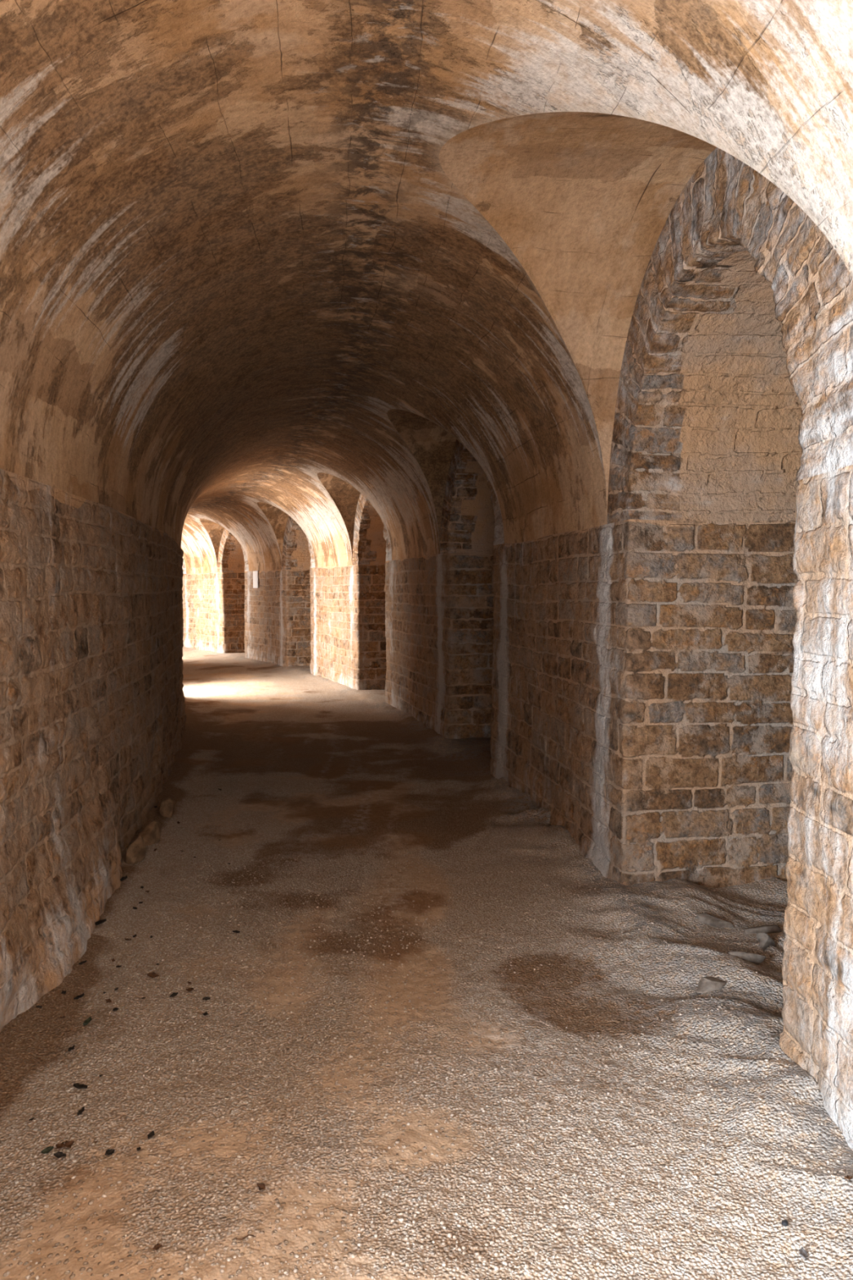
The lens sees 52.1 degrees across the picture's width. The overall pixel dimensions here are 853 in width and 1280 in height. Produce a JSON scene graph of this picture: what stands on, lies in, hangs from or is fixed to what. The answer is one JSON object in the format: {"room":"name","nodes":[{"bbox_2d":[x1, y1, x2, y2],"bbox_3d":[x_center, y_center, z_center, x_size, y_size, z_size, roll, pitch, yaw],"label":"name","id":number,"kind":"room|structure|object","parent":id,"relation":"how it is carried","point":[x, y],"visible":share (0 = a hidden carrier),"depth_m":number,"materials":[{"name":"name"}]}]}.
{"room":"vaulted stone passageway","nodes":[
{"label":"vaulted stone passageway","id":0,"kind":"room"},
{"bbox_2d":[0,468,186,1031],"bbox_3d":[-5.861,-0.159,12.988,3.957,2.171,33.287,-1,4,-21],"label":"wall","id":1,"kind":"structure","parent":0,"point":[93,715],"depth_m":3.96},
{"bbox_2d":[200,518,224,567],"bbox_3d":[-4.942,-2.228,20.582,0.767,1.241,2.277,-2,4,-31],"label":"ceiling","id":2,"kind":"structure","parent":0,"point":[215,531],"depth_m":21.25,"materials":[{"name":"paint"}]},
{"bbox_2d":[257,502,293,559],"bbox_3d":[-2.815,-1.980,16.558,0.767,1.246,2.279,-2,4,-24],"label":"ceiling","id":3,"kind":"structure","parent":0,"point":[277,518],"depth_m":17.25,"materials":[{"name":"paint"}]},
{"bbox_2d":[316,472,364,559],"bbox_3d":[-1.151,-1.716,12.332,0.770,1.256,2.267,-1,4,-18],"label":"ceiling","id":4,"kind":"structure","parent":0,"point":[344,495],"depth_m":13.00,"materials":[{"name":"paint"}]},
{"bbox_2d":[386,408,456,541],"bbox_3d":[0.030,-1.447,7.943,0.766,1.234,2.276,-1,4,-12],"label":"ceiling","id":5,"kind":"structure","parent":0,"point":[433,446],"depth_m":8.55,"materials":[{"name":"paint"}]},
{"bbox_2d":[0,646,852,1279],"bbox_3d":[-4.244,0.784,13.720,9.145,0.357,37.027,-1,4,-21],"label":"floor","id":6,"kind":"structure","parent":0,"point":[305,765],"depth_m":3.04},
{"bbox_2d":[40,1146,53,1153],"bbox_3d":[-1.077,1.448,2.478,0.026,0.017,0.024,1,4,23],"label":"dry leaf","id":7,"kind":"object","parent":6,"relation":"on","point":[47,1149],"visible":1,"depth_m":2.48,"materials":[{"name":"plant"}]},
{"bbox_2d":[53,1151,66,1158],"bbox_3d":[-1.033,1.450,2.458,0.024,0.014,0.025,3,4,36],"label":"dry leaf","id":8,"kind":"object","parent":6,"relation":"on","point":[59,1154],"visible":1,"depth_m":2.46,"materials":[{"name":"black plant"}]},
{"bbox_2d":[55,1142,64,1149],"bbox_3d":[-1.048,1.446,2.495,0.024,0.016,0.026,-1,4,-22],"label":"dry leaf","id":9,"kind":"object","parent":6,"relation":"on","point":[57,1145],"visible":1,"depth_m":2.50,"materials":[{"name":"brown plant"}]},
{"bbox_2d":[63,1140,74,1148],"bbox_3d":[-1.026,1.447,2.501,0.026,0.012,0.024,0,4,-4],"label":"dry leaf","id":10,"kind":"object","parent":6,"relation":"on","point":[67,1144],"visible":1,"depth_m":2.51,"materials":[{"name":"brown plant"}]},
{"bbox_2d":[67,1044,74,1051],"bbox_3d":[-1.230,1.413,3.021,0.021,0.014,0.021,-1,4,-18],"label":"scrap","id":11,"kind":"object","parent":6,"relation":"on","point":[69,1049],"visible":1,"depth_m":3.02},
{"bbox_2d":[73,992,84,999],"bbox_3d":[-1.349,1.383,3.385,0.028,0.019,0.031,1,4,16],"label":"dry leaf","id":12,"kind":"object","parent":6,"relation":"on","point":[82,994],"visible":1,"depth_m":3.39,"materials":[{"name":"black plant"}]},
{"bbox_2d":[72,1083,87,1088],"bbox_3d":[-1.106,1.424,2.787,0.033,0.020,0.033,3,4,36],"label":"dry leaf","id":13,"kind":"object","parent":6,"relation":"on","point":[78,1086],"visible":1,"depth_m":2.79,"materials":[{"name":"black plant"}]},
{"bbox_2d":[76,1106,84,1115],"bbox_3d":[-1.050,1.431,2.649,0.022,0.014,0.024,-2,4,-23],"label":"scrap","id":14,"kind":"object","parent":6,"relation":"on","point":[82,1109],"visible":1,"depth_m":2.65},
{"bbox_2d":[83,1017,92,1025],"bbox_3d":[-1.242,1.396,3.192,0.033,0.017,0.041,-2,4,-28],"label":"dry leaf","id":15,"kind":"object","parent":6,"relation":"on","point":[87,1020],"visible":1,"depth_m":3.20,"materials":[{"name":"black plant"}]},
{"bbox_2d":[94,918,106,925],"bbox_3d":[-1.536,1.324,4.096,0.045,0.025,0.045,1,4,16],"label":"dry leaf","id":16,"kind":"object","parent":6,"relation":"on","point":[100,922],"visible":0.86,"depth_m":4.10,"materials":[{"name":"black plant"}]},
{"bbox_2d":[104,1149,115,1155],"bbox_3d":[-0.893,1.445,2.461,0.023,0.013,0.023,0,4,-2],"label":"dry leaf","id":17,"kind":"object","parent":6,"relation":"on","point":[108,1152],"visible":1,"depth_m":2.46,"materials":[{"name":"black plant"}]},
{"bbox_2d":[120,875,127,881],"bbox_3d":[-1.648,1.284,4.694,0.055,0.032,0.058,3,4,36],"label":"dry leaf","id":18,"kind":"object","parent":6,"relation":"on","point":[122,878],"visible":0.54,"depth_m":4.69,"materials":[{"name":"black plant"}]},
{"bbox_2d":[124,835,146,865],"bbox_3d":[-1.690,1.226,5.080,0.121,0.182,0.247,-1,4,-12],"label":"rock","id":19,"kind":"object","parent":6,"relation":"on","point":[136,850],"visible":0.93,"depth_m":5.00,"materials":[{"name":"brown stone"}]},
{"bbox_2d":[146,1129,154,1138],"bbox_3d":[-0.799,1.435,2.527,0.022,0.012,0.025,-2,4,-32],"label":"scrap","id":20,"kind":"object","parent":6,"relation":"on","point":[150,1135],"visible":1,"depth_m":2.53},
{"bbox_2d":[146,972,159,977],"bbox_3d":[-1.124,1.379,3.587,0.034,0.019,0.036,3,4,36],"label":"dry leaf","id":21,"kind":"object","parent":6,"relation":"on","point":[152,975],"visible":1,"depth_m":3.59,"materials":[{"name":"brown plant"}]},
{"bbox_2d":[152,1243,162,1250],"bbox_3d":[-0.650,1.465,2.106,0.017,0.010,0.017,2,4,24],"label":"dry leaf","id":22,"kind":"object","parent":6,"relation":"on","point":[157,1246],"visible":1,"depth_m":2.11,"materials":[{"name":"brown plant"}]},
{"bbox_2d":[159,796,175,817],"bbox_3d":[-1.798,1.162,6.062,0.101,0.132,0.232,-1,4,-8],"label":"rock","id":23,"kind":"object","parent":6,"relation":"on","point":[167,803],"visible":1,"depth_m":6.00,"materials":[{"name":"brown stone"}]},
{"bbox_2d":[169,991,177,997],"bbox_3d":[-0.990,1.391,3.420,0.026,0.014,0.025,0,4,4],"label":"dry leaf","id":24,"kind":"object","parent":6,"relation":"on","point":[173,994],"visible":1,"depth_m":3.42,"materials":[{"name":"black plant"}]},
{"bbox_2d":[186,987,194,991],"bbox_3d":[-0.940,1.389,3.468,0.026,0.015,0.027,-2,4,-31],"label":"dry leaf","id":25,"kind":"object","parent":6,"relation":"on","point":[189,989],"visible":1,"depth_m":3.47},
{"bbox_2d":[202,996,210,1000],"bbox_3d":[-0.858,1.397,3.396,0.018,0.011,0.027,3,5,40],"label":"scrap","id":26,"kind":"object","parent":6,"relation":"on","point":[206,998],"visible":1,"depth_m":3.40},
{"bbox_2d":[235,1234,254,1239],"bbox_3d":[-0.445,1.467,2.142,0.046,0.007,0.007,-1,4,-20],"label":"twig","id":27,"kind":"object","parent":6,"relation":"on","point":[246,1236],"visible":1,"depth_m":2.14,"materials":[{"name":"brown wood"}]},
{"bbox_2d":[256,1182,265,1190],"bbox_3d":[-0.439,1.451,2.317,0.021,0.015,0.019,-1,4,-19],"label":"scrap","id":28,"kind":"object","parent":6,"relation":"on","point":[261,1186],"visible":1,"depth_m":2.32,"materials":[{"name":"brown"}]},
{"bbox_2d":[0,838,852,1279],"bbox_3d":[0.061,1.331,3.555,2.654,0.155,3.632,0,4,-6],"label":"gravel","id":29,"kind":"object","parent":6,"relation":"on","point":[352,1255],"visible":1,"depth_m":2.55,"materials":[{"name":"beige gravel"}]},
{"bbox_2d":[696,976,726,993],"bbox_3d":[1.098,1.320,3.342,0.151,0.041,0.082,-1,4,-13],"label":"rock slab","id":30,"kind":"object","parent":6,"relation":"on","point":[706,984],"visible":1,"depth_m":3.32,"materials":[{"name":"grey stone"}]},
{"bbox_2d":[696,913,733,927],"bbox_3d":[1.312,1.287,3.972,0.175,0.060,0.073,3,4,37],"label":"rock slab","id":31,"kind":"object","parent":6,"relation":"on","point":[706,918],"visible":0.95,"depth_m":3.95,"materials":[{"name":"grey stone"}]},
{"bbox_2d":[726,951,766,964],"bbox_3d":[1.290,1.285,3.521,0.153,0.062,0.071,-1,4,-8],"label":"rock slab","id":32,"kind":"object","parent":6,"relation":"on","point":[753,957],"visible":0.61,"depth_m":3.50,"materials":[{"name":"grey stone"}]},
{"bbox_2d":[743,924,781,934],"bbox_3d":[1.490,1.294,3.877,0.159,0.060,0.060,0,4,3],"label":"rock slab","id":33,"kind":"object","parent":6,"relation":"on","point":[766,928],"visible":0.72,"depth_m":3.86,"materials":[{"name":"grey stone"}]},
{"bbox_2d":[755,932,775,951],"bbox_3d":[1.428,1.288,3.703,0.087,0.092,0.065,-2,4,-32],"label":"rock slab","id":34,"kind":"object","parent":6,"relation":"on","point":[765,940],"visible":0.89,"depth_m":3.68,"materials":[{"name":"grey stone"}]},
{"bbox_2d":[781,1219,788,1226],"bbox_3d":[0.891,1.449,2.168,0.016,0.013,0.015,1,4,17],"label":"pebble","id":35,"kind":"object","parent":6,"relation":"on","point":[784,1222],"visible":1,"depth_m":2.17,"materials":[{"name":"grey stone"}]},
{"bbox_2d":[799,1246,808,1260],"bbox_3d":[0.896,1.457,2.072,0.023,0.015,0.021,-3,5,-41],"label":"dry leaf","id":36,"kind":"object","parent":6,"relation":"on","point":[803,1253],"visible":1,"depth_m":2.07,"materials":[{"name":"grey plant"}]},
{"bbox_2d":[844,1175,852,1179],"bbox_3d":[1.077,1.373,2.228,0.017,0.008,0.016,3,4,36],"label":"dry leaf","id":37,"kind":"object","parent":6,"relation":"on","point":[848,1177],"visible":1,"depth_m":2.23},
{"bbox_2d":[0,0,852,573],"bbox_3d":[-6.184,-1.831,13.127,14.915,1.392,33.107,0,4,0],"label":"ceiling","id":38,"kind":"structure","parent":0,"point":[236,239],"depth_m":3.44,"materials":[{"name":"paint"}]},
{"bbox_2d":[182,464,852,1151],"bbox_3d":[-4.531,-0.123,13.242,14.626,2.070,33.123,0,4,0],"label":"wall","id":39,"kind":"structure","parent":0,"point":[677,696],"depth_m":4.46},
{"bbox_2d":[182,560,186,573],"bbox_3d":[-6.613,-2.500,25.012,1.539,1.252,2.273,-3,4,-37],"label":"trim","id":40,"kind":"structure","parent":39,"relation":"attached to","point":[184,565],"depth_m":23.81,"materials":[{"name":"beige stone"}]},
{"bbox_2d":[217,528,248,573],"bbox_3d":[-3.987,-2.260,21.164,1.552,1.248,2.276,-2,4,-32],"label":"arch","id":41,"kind":"object","parent":39,"relation":"attached to","point":[232,557],"depth_m":21.50,"materials":[{"name":"brown stone"}]},
{"bbox_2d":[253,570,257,587],"bbox_3d":[-3.793,-1.341,19.352,0.014,0.380,0.340,-2,4,-29],"label":"notice sign","id":42,"kind":"object","parent":39,"relation":"attached to","point":[255,572],"visible":1,"depth_m":19.32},
{"bbox_2d":[281,515,315,569],"bbox_3d":[-1.792,-2.003,17.021,1.540,1.242,2.280,-2,4,-24],"label":"arch","id":43,"kind":"object","parent":39,"relation":"attached to","point":[297,550],"depth_m":17.46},
{"bbox_2d":[352,493,391,564],"bbox_3d":[-0.089,-1.734,12.678,1.530,1.255,2.268,-1,4,-18],"label":"arch","id":44,"kind":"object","parent":39,"relation":"attached to","point":[371,545],"depth_m":13.21,"materials":[{"name":"brown stone"}]},
{"bbox_2d":[440,439,504,554],"bbox_3d":[1.119,-1.456,8.176,1.540,1.244,2.276,-1,4,-12],"label":"archway","id":45,"kind":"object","parent":39,"relation":"attached to","point":[472,522],"depth_m":8.77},
{"bbox_2d":[607,146,852,524],"bbox_3d":[1.824,-1.207,3.459,1.540,1.340,2.462,0,4,-5],"label":"arch","id":46,"kind":"object","parent":39,"relation":"attached to","point":[735,387],"depth_m":3.95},
{"bbox_2d":[439,111,716,506],"bbox_3d":[0.575,-1.207,3.346,1.037,1.337,2.462,0,4,-5],"label":"ceiling","id":47,"kind":"structure","parent":0,"point":[584,202],"depth_m":3.70,"materials":[{"name":"paint"}]}
]}

